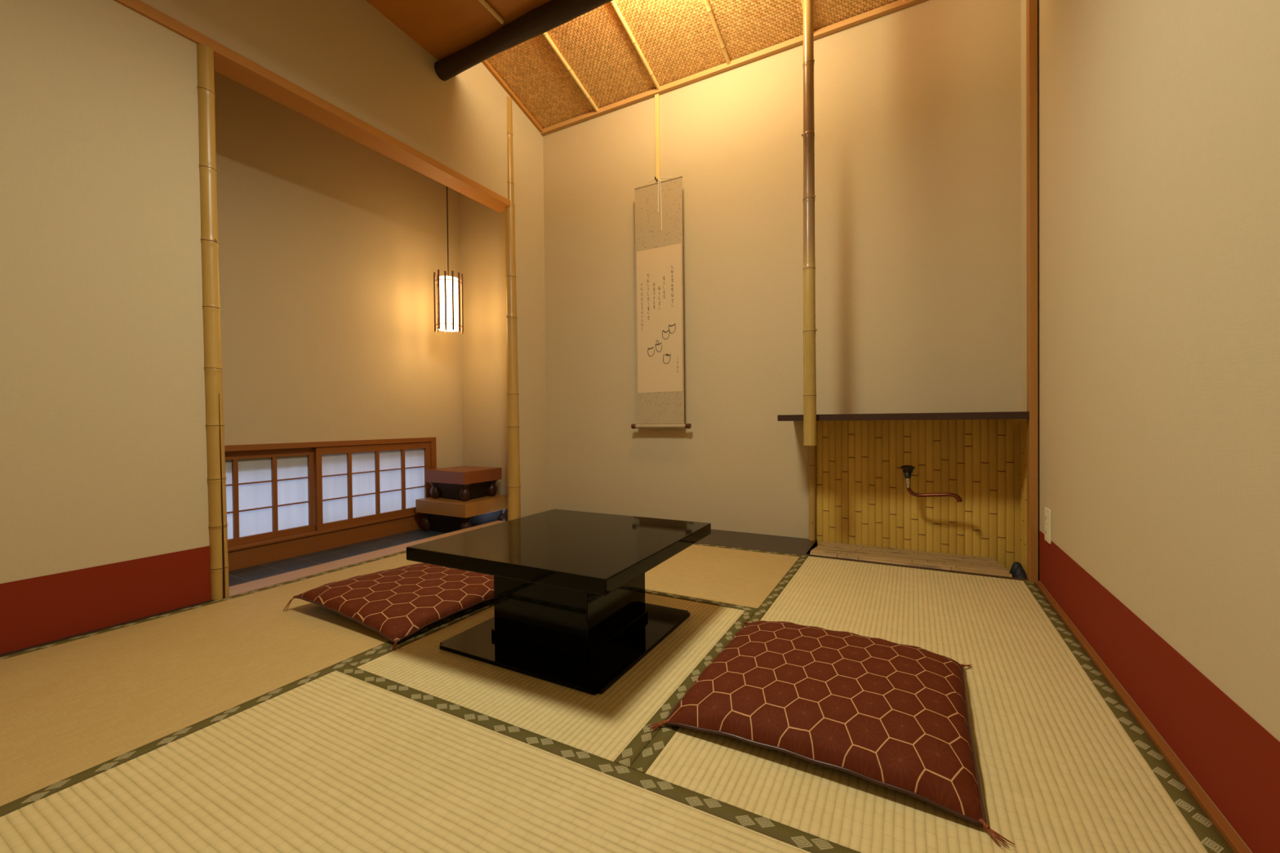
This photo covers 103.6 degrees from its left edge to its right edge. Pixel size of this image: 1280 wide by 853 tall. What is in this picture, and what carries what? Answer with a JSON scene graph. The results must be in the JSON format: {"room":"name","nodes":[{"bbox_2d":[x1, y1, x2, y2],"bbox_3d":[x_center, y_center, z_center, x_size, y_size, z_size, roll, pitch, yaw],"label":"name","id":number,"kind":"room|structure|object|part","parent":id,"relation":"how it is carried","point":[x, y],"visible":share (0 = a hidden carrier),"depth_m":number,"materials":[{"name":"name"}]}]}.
{"room":"japanese tatami room","nodes":[
{"label":"japanese tatami room","id":0,"kind":"room"},
{"bbox_2d":[0,0,547,583],"bbox_3d":[-1.466,-0.916,2.267,0.080,3.190,3.258,0,1,28],"label":"wall","id":1,"kind":"structure","parent":0,"point":[104,460],"depth_m":1.71,"materials":[{"name":"paint"}]},
{"bbox_2d":[0,546,211,654],"bbox_3d":[-1.901,0.559,1.367,0.002,0.204,1.220,0,1,28],"label":"baseboard","id":2,"kind":"structure","parent":1,"relation":"attached to","point":[40,610],"depth_m":1.63,"materials":[{"name":"red paint"}]},
{"bbox_2d":[0,600,214,656],"bbox_3d":[-1.893,0.677,1.368,0.014,0.033,1.225,0,1,28],"label":"trim","id":3,"kind":"structure","parent":1,"relation":"attached to","point":[196,604],"depth_m":1.63,"materials":[{"name":"brown wood"}]},
{"bbox_2d":[196,43,229,600],"bbox_3d":[-1.619,-0.381,1.908,0.071,2.072,0.061,-1,1,-40],"label":"bamboo post","id":4,"kind":"object","parent":1,"relation":"attached to","point":[213,369],"visible":0.97,"depth_m":1.89,"materials":[{"name":"brown wood"}]},
{"bbox_2d":[114,0,511,212],"bbox_3d":[-1.572,-1.440,2.098,0.131,0.039,2.876,0,1,28],"label":"wooden beam","id":5,"kind":"structure","parent":1,"relation":"attached to","point":[228,63],"depth_m":2.28,"materials":[{"name":"brown wood"}]},
{"bbox_2d":[228,520,504,596],"bbox_3d":[-1.272,0.693,2.658,0.137,0.100,1.595,0,1,28],"label":"trim","id":6,"kind":"structure","parent":1,"relation":"attached to","point":[288,576],"depth_m":2.34,"materials":[{"name":"brown wood"}]},
{"bbox_2d":[481,59,542,132],"bbox_3d":[0.327,-2.211,2.600,2.766,0.241,0.748,0,1,28],"label":"trim","id":7,"kind":"structure","parent":1,"relation":"attached to","point":[486,63],"depth_m":3.31,"materials":[{"name":"brown wood"}]},
{"bbox_2d":[504,96,520,520],"bbox_3d":[-0.850,-0.764,3.337,0.086,2.790,0.088,0,1,28],"label":"bamboo post","id":8,"kind":"object","parent":1,"relation":"attached to","point":[513,486],"visible":0.88,"depth_m":3.31,"materials":[{"name":"brown wood"}]},
{"bbox_2d":[213,70,462,468],"bbox_3d":[-1.932,-0.594,2.948,0.100,2.640,2.365,0,1,28],"label":"wall","id":9,"kind":"structure","parent":0,"point":[331,246],"depth_m":2.98,"materials":[{"name":"paint"}]},
{"bbox_2d":[227,512,422,571],"bbox_3d":[-1.866,0.668,2.933,0.022,0.115,2.165,0,1,28],"label":"baseboard","id":10,"kind":"structure","parent":9,"relation":"attached to","point":[255,554],"depth_m":2.92,"materials":[{"name":"brown wood"}]},
{"bbox_2d":[224,437,436,548],"bbox_3d":[-1.950,0.336,2.974,0.196,0.580,1.746,0,1,28],"label":"window","id":11,"kind":"structure","parent":9,"relation":"in","point":[433,440],"depth_m":2.96,"materials":[{"name":"brown wood"}]},
{"bbox_2d":[224,447,315,546],"bbox_3d":[-2.092,0.371,2.610,0.019,0.488,0.786,0,1,28],"label":"screen","id":12,"kind":"object","parent":11,"relation":"attached to","point":[270,494],"visible":0.47,"depth_m":2.75,"materials":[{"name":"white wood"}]},
{"bbox_3d":[-2.094,0.149,2.608,0.018,0.044,0.786,0,1,28],"label":"rail","id":13,"kind":"part","parent":12,"relation":"part of","materials":[{"name":"brown wood"}]},
{"bbox_3d":[-2.090,0.596,2.613,0.018,0.036,0.786,0,1,28],"label":"rail","id":14,"kind":"part","parent":12,"relation":"part of","materials":[{"name":"brown wood"}]},
{"bbox_2d":[314,441,431,531],"bbox_3d":[-1.697,0.359,3.278,0.019,0.488,0.788,0,1,28],"label":"screen","id":15,"kind":"object","parent":11,"relation":"attached to","point":[357,484],"visible":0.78,"depth_m":3.21,"materials":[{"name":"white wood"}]},
{"bbox_3d":[-1.694,0.585,3.280,0.018,0.036,0.788,0,1,28],"label":"rail","id":16,"kind":"part","parent":15,"relation":"part of","materials":[{"name":"brown wood"}]},
{"bbox_3d":[-1.699,0.137,3.275,0.018,0.044,0.788,0,1,28],"label":"rail","id":17,"kind":"part","parent":15,"relation":"part of","materials":[{"name":"brown wood"}]},
{"bbox_2d":[228,528,448,586],"bbox_3d":[-1.657,0.765,2.822,0.695,0.080,2.365,0,1,28],"label":"floor","id":18,"kind":"structure","parent":0,"point":[239,576],"depth_m":2.79,"materials":[{"name":"stone"}]},
{"bbox_2d":[415,493,507,532],"bbox_3d":[-1.218,0.603,3.504,0.475,0.221,0.423,0,1,28],"label":"game board","id":19,"kind":"object","parent":18,"relation":"on","point":[440,514],"visible":0.8,"depth_m":3.36,"materials":[{"name":"brown wood"}]},
{"bbox_3d":[-1.459,0.650,3.452,0.080,0.132,0.080,0,1,6],"label":"leg","id":20,"kind":"part","parent":19,"relation":"part of","materials":[{"name":"brown wood"}]},
{"bbox_2d":[424,466,502,501],"bbox_3d":[-1.224,0.393,3.505,0.379,0.199,0.340,0,1,28],"label":"game board","id":21,"kind":"object","parent":19,"relation":"on","point":[464,483],"visible":1,"depth_m":3.41,"materials":[{"name":"brown wood"}]},
{"bbox_3d":[-1.403,0.437,3.467,0.080,0.115,0.080,0,1,6],"label":"leg","id":22,"kind":"part","parent":21,"relation":"part of","materials":[{"name":"brown wood"}]},
{"bbox_3d":[-1.158,0.436,3.334,0.080,0.115,0.080,0,1,6],"label":"leg","id":23,"kind":"part","parent":21,"relation":"part of","materials":[{"name":"brown wood"}]},
{"bbox_3d":[-1.043,0.432,3.545,0.080,0.115,0.080,-1,1,-39],"label":"leg","id":24,"kind":"part","parent":21,"relation":"part of","materials":[{"name":"brown wood"}]},
{"bbox_3d":[-1.129,0.649,3.273,0.080,0.132,0.080,0,1,6],"label":"leg","id":25,"kind":"part","parent":19,"relation":"part of","materials":[{"name":"brown wood"}]},
{"bbox_3d":[-0.976,0.644,3.557,0.080,0.132,0.080,-1,1,-39],"label":"leg","id":26,"kind":"part","parent":19,"relation":"part of","materials":[{"name":"brown wood"}]},
{"bbox_2d":[365,0,551,60],"bbox_3d":[-0.429,-2.113,1.201,2.766,0.172,2.405,0,1,28],"label":"ceiling","id":27,"kind":"structure","parent":0,"point":[442,28],"depth_m":2.53,"materials":[{"name":"brown wood"}]},
{"bbox_2d":[478,0,504,24],"bbox_3d":[-1.239,-2.091,1.557,0.027,0.165,2.242,0,1,29],"label":"batten","id":28,"kind":"object","parent":27,"relation":"attached to","point":[495,14],"visible":1,"depth_m":2.47,"materials":[{"name":"brown wood"}]},
{"bbox_2d":[434,0,613,80],"bbox_3d":[0.097,-2.002,2.172,2.765,0.110,0.108,0,1,28],"label":"ceiling beam","id":29,"kind":"structure","parent":27,"relation":"attached to","point":[553,14],"depth_m":2.53,"materials":[{"name":"black wood"}]},
{"bbox_2d":[459,192,507,520],"bbox_3d":[-1.070,-0.611,3.758,0.645,2.640,0.080,0,1,28],"label":"wall","id":30,"kind":"structure","parent":0,"point":[482,228],"depth_m":3.76,"materials":[{"name":"plaster"}]},
{"bbox_2d":[486,0,897,128],"bbox_3d":[0.239,-2.288,2.436,2.766,0.358,1.178,0,1,28],"label":"ceiling","id":31,"kind":"structure","parent":0,"point":[677,39],"depth_m":2.90,"materials":[{"name":"beige wicker"}]},
{"bbox_2d":[542,31,598,111],"bbox_3d":[-0.558,-2.262,2.872,0.028,0.352,1.153,0,1,29],"label":"rafter","id":32,"kind":"object","parent":31,"relation":"attached to","point":[545,34],"visible":0.75,"depth_m":3.09,"materials":[{"name":"brown wood"}]},
{"bbox_2d":[609,0,660,89],"bbox_3d":[-0.157,-2.263,2.655,0.028,0.352,1.153,0,1,29],"label":"rafter","id":33,"kind":"object","parent":31,"relation":"attached to","point":[613,2],"visible":0.97,"depth_m":2.87,"materials":[{"name":"brown wood"}]},
{"bbox_2d":[702,0,730,64],"bbox_3d":[0.242,-2.265,2.439,0.028,0.352,1.153,0,1,29],"label":"rafter","id":34,"kind":"object","parent":31,"relation":"attached to","point":[706,2],"visible":1,"depth_m":2.75,"materials":[{"name":"brown wood"}]},
{"bbox_2d":[801,0,817,445],"bbox_3d":[0.790,-1.065,2.363,0.060,2.308,0.061,-1,1,-17],"label":"pole","id":35,"kind":"object","parent":31,"relation":"hanging from","point":[809,331],"visible":1,"depth_m":2.34,"materials":[{"name":"brown wood"}]},
{"bbox_2d":[696,528,817,555],"bbox_3d":[0.463,0.694,2.830,2.766,0.141,0.358,0,1,28],"label":"floor","id":36,"kind":"structure","parent":0,"point":[785,544],"depth_m":2.72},
{"bbox_2d":[808,445,816,540],"bbox_3d":[0.939,0.294,2.747,0.040,0.651,0.038,-1,1,-22],"label":"trim post","id":37,"kind":"object","parent":36,"relation":"on","point":[812,464],"visible":0.73,"depth_m":2.73,"materials":[{"name":"brown wood"}]},
{"bbox_2d":[809,541,1012,577],"bbox_3d":[1.256,0.666,2.410,0.808,0.110,0.315,0,1,28],"label":"wooden board","id":38,"kind":"object","parent":36,"relation":"on","point":[966,563],"visible":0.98,"depth_m":2.37,"materials":[{"name":"brown wood"}]},
{"bbox_2d":[1009,561,1022,573],"bbox_3d":[1.667,0.657,2.229,0.056,0.118,0.066,0,1,28],"label":"pebble","id":39,"kind":"object","parent":36,"relation":"on","point":[1015,564],"visible":0.32,"depth_m":2.22,"materials":[{"name":"black stone"}]},
{"bbox_2d":[1011,566,1026,577],"bbox_3d":[1.632,0.660,2.167,0.058,0.114,0.067,0,1,28],"label":"pebble","id":40,"kind":"object","parent":36,"relation":"on","point":[1018,570],"visible":0.34,"depth_m":2.16,"materials":[{"name":"black stone"}]},
{"bbox_2d":[1014,573,1026,578],"bbox_3d":[1.594,0.666,2.105,0.058,0.104,0.069,0,1,28],"label":"pebble","id":41,"kind":"object","parent":36,"relation":"on","point":[1019,575],"visible":0.19,"depth_m":2.09,"materials":[{"name":"black stone"}]},
{"bbox_2d":[542,0,1021,539],"bbox_3d":[0.547,-0.859,2.997,2.766,3.360,0.060,0,1,28],"label":"wall","id":42,"kind":"structure","parent":0,"point":[917,107],"depth_m":2.81,"materials":[{"name":"plaster"}]},
{"bbox_2d":[654,93,660,182],"bbox_3d":[0.097,-1.822,3.145,0.028,0.591,0.082,0,1,23],"label":"rail","id":43,"kind":"object","parent":42,"relation":"attached to","point":[656,95],"visible":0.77,"depth_m":3.17,"materials":[{"name":"brown wood"}]},
{"bbox_2d":[631,175,691,428],"bbox_3d":[0.119,-0.762,3.123,0.401,1.551,0.031,0,1,28],"label":"scroll","id":44,"kind":"object","parent":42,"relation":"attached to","point":[658,205],"visible":1,"depth_m":3.12,"materials":[{"name":"paper"}]},
{"bbox_3d":[-0.037,-0.001,3.220,0.030,0.031,0.031,0,1,28],"label":"roller knob","id":45,"kind":"part","parent":44,"relation":"part of","materials":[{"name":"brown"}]},
{"bbox_3d":[0.111,-1.506,3.114,0.325,0.013,0.013,0,1,28],"label":"rod","id":46,"kind":"part","parent":44,"relation":"part of","materials":[{"name":"wood"}]},
{"bbox_3d":[0.112,-1.524,3.105,0.196,0.028,0.008,0,1,28],"label":"hanging cord","id":47,"kind":"part","parent":44,"relation":"part of","materials":[{"name":"beige plastic"}]},
{"bbox_3d":[0.113,-1.423,3.105,0.006,0.205,0.009,-1,1,-35],"label":"cord","id":48,"kind":"part","parent":44,"relation":"part of","materials":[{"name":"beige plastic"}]},
{"bbox_3d":[0.127,-1.365,3.098,0.013,0.318,0.006,0,1,28],"label":"cord","id":49,"kind":"part","parent":44,"relation":"part of","materials":[{"name":"white fabric"}]},
{"bbox_3d":[0.289,-0.002,3.043,0.030,0.031,0.031,0,1,28],"label":"roller knob","id":50,"kind":"part","parent":44,"relation":"part of","materials":[{"name":"brown wood"}]},
{"bbox_2d":[540,0,926,135],"bbox_3d":[0.513,-2.105,2.943,2.766,0.030,0.030,0,1,28],"label":"trim","id":51,"kind":"structure","parent":42,"relation":"attached to","point":[898,5],"depth_m":2.90,"materials":[{"name":"brown wood"}]},
{"bbox_2d":[777,411,1029,421],"bbox_3d":[1.201,-0.046,2.404,0.996,0.030,0.384,0,1,28],"label":"wall shelf","id":52,"kind":"object","parent":42,"relation":"attached to","point":[1009,415],"visible":0.91,"depth_m":2.20,"materials":[{"name":"black wood"}]},
{"bbox_2d":[816,418,1026,574],"bbox_3d":[1.287,0.345,2.401,0.905,0.752,0.318,0,1,28],"label":"wall panel","id":53,"kind":"object","parent":42,"relation":"attached to","point":[863,497],"visible":0.77,"depth_m":2.50,"materials":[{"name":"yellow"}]},
{"bbox_2d":[900,465,962,502],"bbox_3d":[1.397,0.266,2.426,0.252,0.161,0.160,0,1,28],"label":"faucet","id":54,"kind":"object","parent":53,"relation":"attached to","point":[907,469],"visible":1,"depth_m":2.41,"materials":[{"name":"black metal"}]},
{"bbox_3d":[1.289,0.207,2.427,0.050,0.043,0.050,-1,1,-17],"label":"cross handle","id":55,"kind":"part","parent":54,"relation":"part of","materials":[{"name":"black metal"}]},
{"bbox_3d":[1.381,0.317,2.369,0.227,0.060,0.021,0,1,34],"label":"spout","id":56,"kind":"part","parent":54,"relation":"part of","materials":[{"name":"brown metal"}]},
{"bbox_2d":[1021,0,1279,852],"bbox_3d":[1.047,-0.840,0.908,0.100,3.360,3.258,0,1,28],"label":"wall","id":57,"kind":"structure","parent":0,"point":[1158,121],"depth_m":1.00,"materials":[{"name":"paint"}]},
{"bbox_2d":[805,554,1035,583],"bbox_3d":[1.203,0.673,2.241,0.903,0.101,0.028,0,1,28],"label":"trim","id":58,"kind":"structure","parent":57,"relation":"attached to","point":[810,555],"depth_m":2.22,"materials":[{"name":"black wood"}]},
{"bbox_2d":[1026,0,1038,582],"bbox_3d":[1.567,-0.785,2.015,0.027,2.815,0.058,0,1,28],"label":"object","id":59,"kind":"structure","parent":57,"relation":"attached to","point":[1031,5],"depth_m":2.00,"materials":[{"name":"brown wood"}]},
{"bbox_2d":[1044,507,1051,543],"bbox_3d":[1.501,0.364,1.856,0.011,0.122,0.073,0,1,28],"label":"wall outlet","id":60,"kind":"object","parent":57,"relation":"attached to","point":[1047,512],"visible":1,"depth_m":1.84,"materials":[{"name":"beige plastic"}]},
{"bbox_2d":[1044,512,1047,523],"bbox_3d":[1.497,0.337,1.858,0.003,0.036,0.031,0,1,28],"label":"socket","id":61,"kind":"object","parent":60,"relation":"attached to","point":[1046,513],"depth_m":1.85,"materials":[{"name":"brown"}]},
{"bbox_2d":[1044,526,1047,537],"bbox_3d":[1.498,0.390,1.859,0.003,0.036,0.031,0,1,28],"label":"socket","id":62,"kind":"object","parent":60,"relation":"attached to","point":[1046,527],"depth_m":1.85,"materials":[{"name":"white plastic"}]},
{"bbox_2d":[1035,580,1251,852],"bbox_3d":[0.906,0.653,0.760,0.016,0.040,2.820,0,1,28],"label":"trim","id":63,"kind":"structure","parent":57,"relation":"attached to","point":[1221,824],"depth_m":0.99,"materials":[{"name":"brown wood"}]},
{"bbox_2d":[1039,530,1279,852],"bbox_3d":[0.910,0.530,0.753,0.002,0.198,2.815,0,1,28],"label":"baseboard","id":64,"kind":"structure","parent":57,"relation":"attached to","point":[1232,757],"depth_m":0.92,"materials":[{"name":"red paint"}]},
{"bbox_3d":[-1.661,-1.935,2.780,0.745,0.040,2.365,0,1,28],"label":"ceiling","id":65,"kind":"structure","parent":0,"visible":0},
{"bbox_2d":[433,186,463,334],"bbox_3d":[-1.293,-1.278,3.388,0.187,1.293,0.186,0,1,28],"label":"hanging lantern","id":66,"kind":"object","parent":65,"relation":"hanging from","point":[449,303],"visible":0.97,"depth_m":3.33,"materials":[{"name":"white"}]},
{"bbox_3d":[-1.294,-1.460,3.386,0.006,0.930,0.006,0,1,6],"label":"cord","id":67,"kind":"part","parent":66,"relation":"part of","materials":[{"name":"black plastic"}]},
{"bbox_3d":[-1.288,-0.823,3.393,0.133,0.344,0.133,0,1,28],"label":"lamp shade","id":68,"kind":"part","parent":66,"relation":"part of","materials":[{"name":"white paper"}]},
{"bbox_3d":[-0.300,0.763,1.369,3.035,0.169,2.940,0,1,28],"label":"floor","id":69,"kind":"structure","parent":0,"visible":0},
{"bbox_2d":[0,551,493,817],"bbox_3d":[-1.276,0.670,1.498,0.947,0.031,2.001,0,1,28],"label":"mat","id":70,"kind":"object","parent":69,"relation":"on","point":[74,710],"visible":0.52,"depth_m":1.33,"materials":[{"name":"beige wicker"}]},
{"bbox_2d":[283,563,493,649],"bbox_3d":[-0.835,0.607,1.878,0.655,0.078,0.611,0,1,31],"label":"floor cushion","id":71,"kind":"object","parent":70,"relation":"on","point":[396,604],"visible":0.81,"depth_m":1.74,"materials":[{"name":"fabric"}]},
{"bbox_2d":[0,664,860,852],"bbox_3d":[-0.281,0.672,0.462,1.787,0.031,1.124,0,1,28],"label":"mat","id":72,"kind":"object","parent":69,"relation":"on","point":[347,759],"visible":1,"depth_m":0.89,"materials":[{"name":"beige wicker"}]},
{"bbox_2d":[348,593,755,768],"bbox_3d":[-0.202,0.659,1.557,0.884,0.031,0.876,0,1,28],"label":"mat","id":73,"kind":"object","parent":69,"relation":"on","point":[611,725],"visible":0.44,"depth_m":1.27,"materials":[{"name":"beige wicker"}]},
{"bbox_2d":[406,509,711,695],"bbox_3d":[-0.212,0.491,1.597,0.680,0.303,0.696,0,1,28],"label":"table","id":74,"kind":"object","parent":73,"relation":"on","point":[571,611],"visible":1,"depth_m":1.43,"materials":[{"name":"black paint"}]},
{"bbox_3d":[-0.210,0.638,1.591,0.564,0.011,0.573,0,1,28],"label":"plate","id":75,"kind":"part","parent":74,"relation":"part of","materials":[{"name":"black paint"}]},
{"bbox_2d":[405,542,801,612],"bbox_3d":[-0.216,0.649,2.527,1.832,0.031,0.817,0,1,28],"label":"mat","id":76,"kind":"object","parent":69,"relation":"on","point":[731,577],"visible":0.31,"depth_m":2.14,"materials":[{"name":"beige wicker"}]},
{"bbox_2d":[629,555,1233,852],"bbox_3d":[0.779,0.650,1.491,0.902,0.031,1.694,0,1,28],"label":"mat","id":77,"kind":"object","parent":69,"relation":"on","point":[1064,766],"visible":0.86,"depth_m":0.99,"materials":[{"name":"beige wicker"}]},
{"bbox_2d":[647,620,1014,847],"bbox_3d":[0.451,0.606,1.203,0.641,0.070,0.664,0,1,30],"label":"floor cushion","id":78,"kind":"object","parent":77,"relation":"on","point":[893,716],"visible":1,"depth_m":1.05,"materials":[{"name":"fabric"}]}
]}

